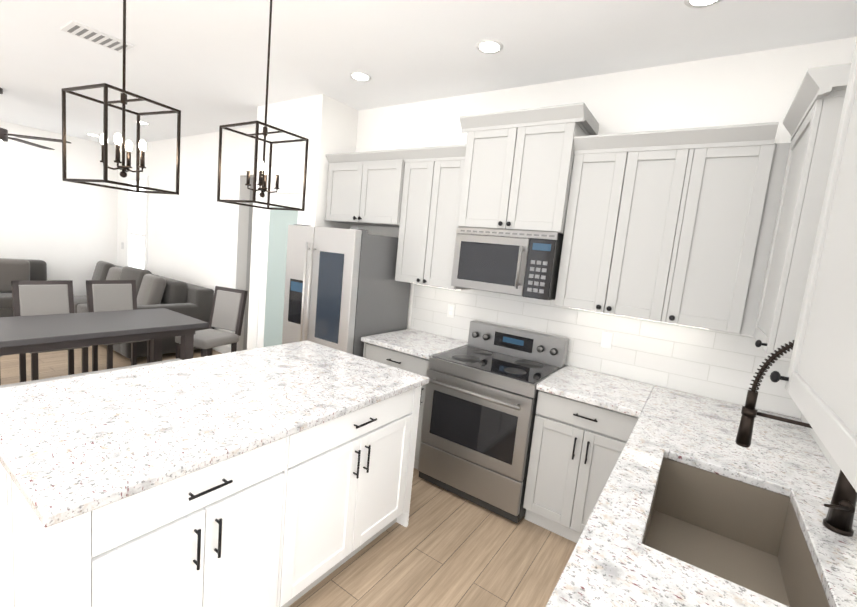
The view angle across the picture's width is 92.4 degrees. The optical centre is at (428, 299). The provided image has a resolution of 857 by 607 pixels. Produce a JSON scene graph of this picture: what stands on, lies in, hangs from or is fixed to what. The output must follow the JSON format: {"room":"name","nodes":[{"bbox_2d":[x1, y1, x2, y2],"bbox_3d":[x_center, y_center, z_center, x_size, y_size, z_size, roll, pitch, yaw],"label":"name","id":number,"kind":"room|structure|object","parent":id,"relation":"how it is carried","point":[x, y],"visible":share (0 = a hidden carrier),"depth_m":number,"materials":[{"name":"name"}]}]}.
{"room":"kitchen","nodes":[
{"label":"kitchen","id":0,"kind":"room"},
{"bbox_2d":[0,121,117,295],"bbox_3d":[-7.760,-1.082,4.329,0.120,2.930,7.500,10,8,33],"label":"wall","id":1,"kind":"structure","parent":0,"point":[64,230],"depth_m":6.69,"materials":[{"name":"paint"}]},
{"bbox_2d":[243,178,252,349],"bbox_3d":[-1.270,-0.513,6.201,1.160,2.600,2.600,10,8,33],"label":"wall","id":2,"kind":"structure","parent":0,"point":[248,270],"depth_m":5.41,"materials":[{"name":"paint"}]},
{"bbox_2d":[0,345,576,606],"bbox_3d":[-3.264,1.049,2.956,9.640,0.100,10.340,10,8,33],"label":"floor","id":3,"kind":"structure","parent":0,"point":[444,548],"depth_m":2.25,"materials":[{"name":"brown wood"}]},
{"bbox_2d":[11,280,89,381],"bbox_3d":[-3.618,0.342,3.947,0.561,0.997,0.450,10,8,33],"label":"dining chair","id":4,"kind":"object","parent":3,"relation":"on","point":[30,298],"visible":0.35,"depth_m":3.97,"materials":[{"name":"grey fabric"}]},
{"bbox_2d":[0,358,181,388],"bbox_3d":[-2.534,0.824,2.932,0.400,0.490,1.600,10,8,33],"label":"bench","id":5,"kind":"object","parent":3,"relation":"on","point":[75,375],"visible":0.17,"depth_m":3.06,"materials":[{"name":"grey wood"}]},
{"bbox_2d":[0,308,207,362],"bbox_3d":[-3.109,0.580,3.371,0.900,0.760,2.100,10,8,33],"label":"dining table","id":6,"kind":"object","parent":3,"relation":"on","point":[27,334],"visible":0.77,"depth_m":3.46,"materials":[{"name":"grey wood"}]},
{"bbox_2d":[0,258,213,361],"bbox_3d":[-5.316,0.041,4.990,3.410,1.020,3.640,10,8,33],"label":"sofa","id":7,"kind":"object","parent":3,"relation":"on","point":[153,291],"visible":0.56,"depth_m":5.46,"materials":[{"name":"fabric"}]},
{"bbox_2d":[86,280,149,370],"bbox_3d":[-3.303,0.317,4.409,0.561,0.997,0.450,10,8,33],"label":"dining chair","id":8,"kind":"object","parent":3,"relation":"on","point":[111,295],"visible":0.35,"depth_m":4.43,"materials":[{"name":"grey fabric"}]},
{"bbox_2d":[175,286,247,358],"bbox_3d":[-2.426,0.380,4.589,0.450,0.997,0.561,8,7,20],"label":"dining chair","id":9,"kind":"object","parent":3,"relation":"on","point":[228,308],"visible":0.85,"depth_m":4.69,"materials":[{"name":"grey fabric"}]},
{"bbox_2d":[0,384,424,606],"bbox_3d":[-0.821,0.907,1.941,0.766,0.888,1.611,10,8,33],"label":"kitchen island","id":10,"kind":"object","parent":3,"relation":"on","point":[281,475],"depth_m":1.48,"materials":[{"name":"white wood"}]},
{"bbox_2d":[0,340,428,531],"bbox_3d":[-0.903,0.426,1.978,1.075,0.034,1.664,10,8,33],"label":"island countertop","id":11,"kind":"structure","parent":10,"relation":"on","point":[68,446],"depth_m":1.59,"materials":[{"name":"white stone"}]},
{"bbox_2d":[282,224,410,356],"bbox_3d":[-0.754,0.266,3.653,0.795,1.762,0.796,10,8,33],"label":"fridge","id":12,"kind":"object","parent":3,"relation":"on","point":[345,291],"visible":0.56,"depth_m":3.30,"materials":[{"name":"grey metal"}]},
{"bbox_2d":[363,342,429,468],"bbox_3d":[-0.114,0.802,3.388,0.646,0.888,0.617,10,8,33],"label":"base cabinet","id":13,"kind":"object","parent":3,"relation":"on","point":[414,364],"depth_m":3.03,"materials":[{"name":"grey wood"}]},
{"bbox_2d":[361,329,467,359],"bbox_3d":[-0.080,0.345,3.319,0.653,0.035,0.652,10,8,33],"label":"countertop","id":14,"kind":"structure","parent":13,"relation":"on","point":[421,344],"depth_m":3.22,"materials":[{"name":"stone"}]},
{"bbox_2d":[418,320,568,522],"bbox_3d":[0.440,0.794,2.919,0.770,1.120,0.712,10,8,33],"label":"range","id":15,"kind":"object","parent":3,"relation":"on","point":[480,402],"visible":0.98,"depth_m":2.71,"materials":[{"name":"grey metal"}]},
{"bbox_2d":[523,390,637,542],"bbox_3d":[1.032,1.005,2.618,0.585,0.888,0.617,10,8,33],"label":"base cabinet","id":16,"kind":"object","parent":3,"relation":"on","point":[577,447],"depth_m":2.39,"materials":[{"name":"grey wood"}]},
{"bbox_2d":[536,365,652,415],"bbox_3d":[1.047,0.545,2.555,0.553,0.035,0.662,10,8,33],"label":"countertop","id":17,"kind":"structure","parent":16,"relation":"on","point":[611,392],"depth_m":2.45,"materials":[{"name":"stone"}]},
{"bbox_2d":[546,385,856,606],"bbox_3d":[0.992,0.803,1.372,0.728,0.275,2.702,10,8,33],"label":"countertop","id":18,"kind":"structure","parent":16,"relation":"on","point":[696,505],"depth_m":1.49,"materials":[{"name":"stone"}]},
{"bbox_2d":[735,340,856,536],"bbox_3d":[1.157,0.399,1.260,0.315,0.580,0.137,10,8,33],"label":"faucet","id":19,"kind":"object","parent":18,"relation":"on","point":[839,519],"visible":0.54,"depth_m":1.29,"materials":[{"name":"black metal"}]},
{"bbox_2d":[247,94,357,349],"bbox_3d":[-1.351,-0.456,4.265,0.980,2.930,0.448,10,8,33],"label":"wall","id":20,"kind":"structure","parent":0,"point":[324,124],"depth_m":3.87,"materials":[{"name":"paint"}]},
{"bbox_2d":[252,186,312,348],"bbox_3d":[-1.499,-0.043,4.081,0.800,2.130,0.057,10,8,33],"label":"pantry door","id":21,"kind":"structure","parent":20,"relation":"in","point":[272,238],"depth_m":4.13,"materials":[{"name":"white"}]},
{"bbox_2d":[0,0,856,145],"bbox_3d":[-3.705,-1.897,1.523,9.640,0.120,7.740,10,8,33],"label":"ceiling","id":22,"kind":"structure","parent":0,"point":[201,65],"depth_m":2.72,"materials":[{"name":"paint"}]},
{"bbox_2d":[0,88,70,149],"bbox_3d":[-4.669,-1.978,4.416,1.104,0.589,1.104,11,9,38],"label":"ceiling fan","id":23,"kind":"object","parent":22,"relation":"hanging from","point":[4,135],"visible":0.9,"depth_m":4.47,"materials":[{"name":"grey metal"}]},
{"bbox_2d":[60,20,134,52],"bbox_3d":[-2.360,-1.869,2.934,0.250,0.013,0.360,10,8,33],"label":"ceiling vent","id":24,"kind":"object","parent":22,"relation":"in","point":[77,29],"visible":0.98,"depth_m":2.90,"materials":[{"name":"white metal"}]},
{"bbox_2d":[62,0,180,194],"bbox_3d":[-1.325,-1.064,1.788,0.310,1.134,0.310,8,7,24],"label":"pendant light","id":25,"kind":"object","parent":22,"relation":"hanging from","point":[127,145],"visible":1,"depth_m":1.80,"materials":[{"name":"black metal"}]},
{"bbox_2d":[134,120,149,124],"bbox_3d":[-3.713,-2.290,5.323,0.169,0.005,0.169,9,8,28],"label":"recessed light","id":26,"kind":"object","parent":22,"relation":"in","point":[141,122],"depth_m":5.32,"materials":[{"name":"white"}]},
{"bbox_2d":[217,0,308,210],"bbox_3d":[-0.835,-1.056,2.120,0.321,1.134,0.321,10,8,33],"label":"pendant light","id":27,"kind":"object","parent":22,"relation":"hanging from","point":[264,170],"visible":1,"depth_m":2.13,"materials":[{"name":"black metal"}]},
{"bbox_2d":[349,72,371,81],"bbox_3d":[-0.526,-1.725,3.182,0.169,0.005,0.169,5,7,-2],"label":"recessed light","id":28,"kind":"object","parent":22,"relation":"in","point":[359,76],"depth_m":3.17,"materials":[{"name":"white plastic"}]},
{"bbox_2d":[476,40,502,53],"bbox_3d":[0.377,-1.561,2.540,0.169,0.005,0.169,7,7,10],"label":"recessed light","id":29,"kind":"object","parent":22,"relation":"in","point":[489,46],"depth_m":2.53,"materials":[{"name":"white plastic"}]},
{"bbox_2d":[684,0,721,7],"bbox_3d":[1.280,-1.397,1.897,0.169,0.005,0.169,9,8,28],"label":"recessed light","id":30,"kind":"object","parent":22,"relation":"in","point":[690,3],"depth_m":1.94,"materials":[{"name":"white plastic"}]},
{"bbox_2d":[117,37,856,418],"bbox_3d":[-1.707,-0.560,4.849,9.640,2.930,0.120,10,8,33],"label":"wall","id":31,"kind":"structure","parent":0,"point":[191,231],"depth_m":3.50,"materials":[{"name":"paint"}]},
{"bbox_2d":[126,176,148,269],"bbox_3d":[-4.896,-1.100,6.956,0.800,1.910,0.100,10,8,33],"label":"living room window","id":32,"kind":"structure","parent":31,"relation":"in","point":[140,231],"depth_m":7.01,"materials":[{"name":"white"}]},
{"bbox_2d":[213,345,229,353],"bbox_3d":[-4.142,0.426,6.478,3.830,0.130,0.015,10,8,33],"label":"baseboard","id":33,"kind":"structure","parent":31,"relation":"attached to","point":[223,349],"depth_m":5.53,"materials":[{"name":"white"}]},
{"bbox_2d":[230,168,253,351],"bbox_3d":[-2.116,-0.371,5.052,1.000,2.430,0.019,10,8,33],"label":"trim","id":34,"kind":"structure","parent":31,"relation":"attached to","point":[241,173],"depth_m":5.23,"materials":[{"name":"white wood"}]},
{"bbox_2d":[325,149,404,226],"bbox_3d":[-0.482,-0.974,3.700,0.860,0.594,0.357,10,8,33],"label":"upper cabinet","id":35,"kind":"object","parent":31,"relation":"attached to","point":[364,188],"depth_m":3.54,"materials":[{"name":"grey wood"}]},
{"bbox_2d":[389,145,467,289],"bbox_3d":[0.064,-0.646,3.345,0.646,1.054,0.357,10,8,33],"label":"upper cabinet","id":36,"kind":"object","parent":31,"relation":"attached to","point":[427,208],"depth_m":3.21,"materials":[{"name":"grey wood"}]},
{"bbox_2d":[453,103,596,233],"bbox_3d":[0.667,-0.865,2.911,0.760,0.764,0.377,10,8,33],"label":"upper cabinet","id":37,"kind":"object","parent":31,"relation":"attached to","point":[517,165],"depth_m":2.72,"materials":[{"name":"grey wood"}]},
{"bbox_2d":[451,227,563,299],"bbox_3d":[0.585,-0.268,2.946,0.730,0.431,0.447,10,8,33],"label":"microwave","id":38,"kind":"object","parent":37,"relation":"attached to","point":[519,263],"visible":1,"depth_m":2.76,"materials":[{"name":"grey metal"}]},
{"bbox_2d":[410,284,801,417],"bbox_3d":[0.971,0.226,2.988,2.712,0.476,0.009,10,8,33],"label":"backsplash","id":39,"kind":"structure","parent":31,"relation":"attached to","point":[718,365],"depth_m":2.72,"materials":[{"name":"tile"}]},
{"bbox_2d":[447,304,454,317],"bbox_3d":[0.193,0.096,3.500,0.070,0.115,0.007,10,8,33],"label":"electrical outlet plate","id":40,"kind":"object","parent":39,"relation":"attached to","point":[451,307],"depth_m":3.50,"materials":[{"name":"white plastic"}]},
{"bbox_2d":[600,331,612,348],"bbox_3d":[1.219,0.278,2.811,0.070,0.115,0.007,10,8,33],"label":"electrical outlet plate","id":41,"kind":"object","parent":39,"relation":"attached to","point":[606,339],"depth_m":2.81,"materials":[{"name":"white plastic"}]},
{"bbox_2d":[554,127,712,324],"bbox_3d":[1.250,-0.439,2.567,0.701,1.054,0.327,10,8,33],"label":"upper cabinet","id":42,"kind":"object","parent":31,"relation":"attached to","point":[674,226],"depth_m":2.40,"materials":[{"name":"grey wood"}]},
{"bbox_2d":[681,122,780,334],"bbox_3d":[1.595,-0.377,2.335,0.423,1.054,0.327,10,8,33],"label":"upper cabinet","id":43,"kind":"object","parent":31,"relation":"attached to","point":[742,158],"depth_m":2.15,"materials":[{"name":"grey wood"}]},
{"bbox_2d":[745,143,790,335],"bbox_3d":[1.889,-0.283,2.140,0.418,0.969,0.327,10,8,33],"label":"upper cabinet","id":44,"kind":"object","parent":31,"relation":"attached to","point":[782,155],"depth_m":2.08,"materials":[{"name":"grey wood"}]},
{"bbox_3d":[0.059,0.302,-0.922,0.120,2.930,7.500,10,8,33],"label":"wall","id":45,"kind":"structure","parent":0,"visible":0},
{"bbox_2d":[753,63,851,358],"bbox_3d":[1.642,-0.298,1.710,0.352,1.055,0.650,10,8,33],"label":"upper cabinet","id":46,"kind":"object","parent":45,"relation":"attached to","point":[811,120],"visible":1,"depth_m":1.56,"materials":[{"name":"grey wood"}]},
{"bbox_2d":[770,40,856,491],"bbox_3d":[0.932,-0.280,0.668,0.365,1.130,0.700,10,8,33],"label":"upper cabinet","id":47,"kind":"object","parent":45,"relation":"attached to","point":[820,379],"visible":1,"depth_m":0.87,"materials":[{"name":"grey wood"}]},
{"bbox_2d":[800,413,856,504],"bbox_3d":[1.320,0.501,1.127,0.009,0.440,2.694,10,8,33],"label":"backsplash","id":48,"kind":"structure","parent":45,"relation":"attached to","point":[829,457],"depth_m":1.83,"materials":[{"name":"tile"}]}
]}

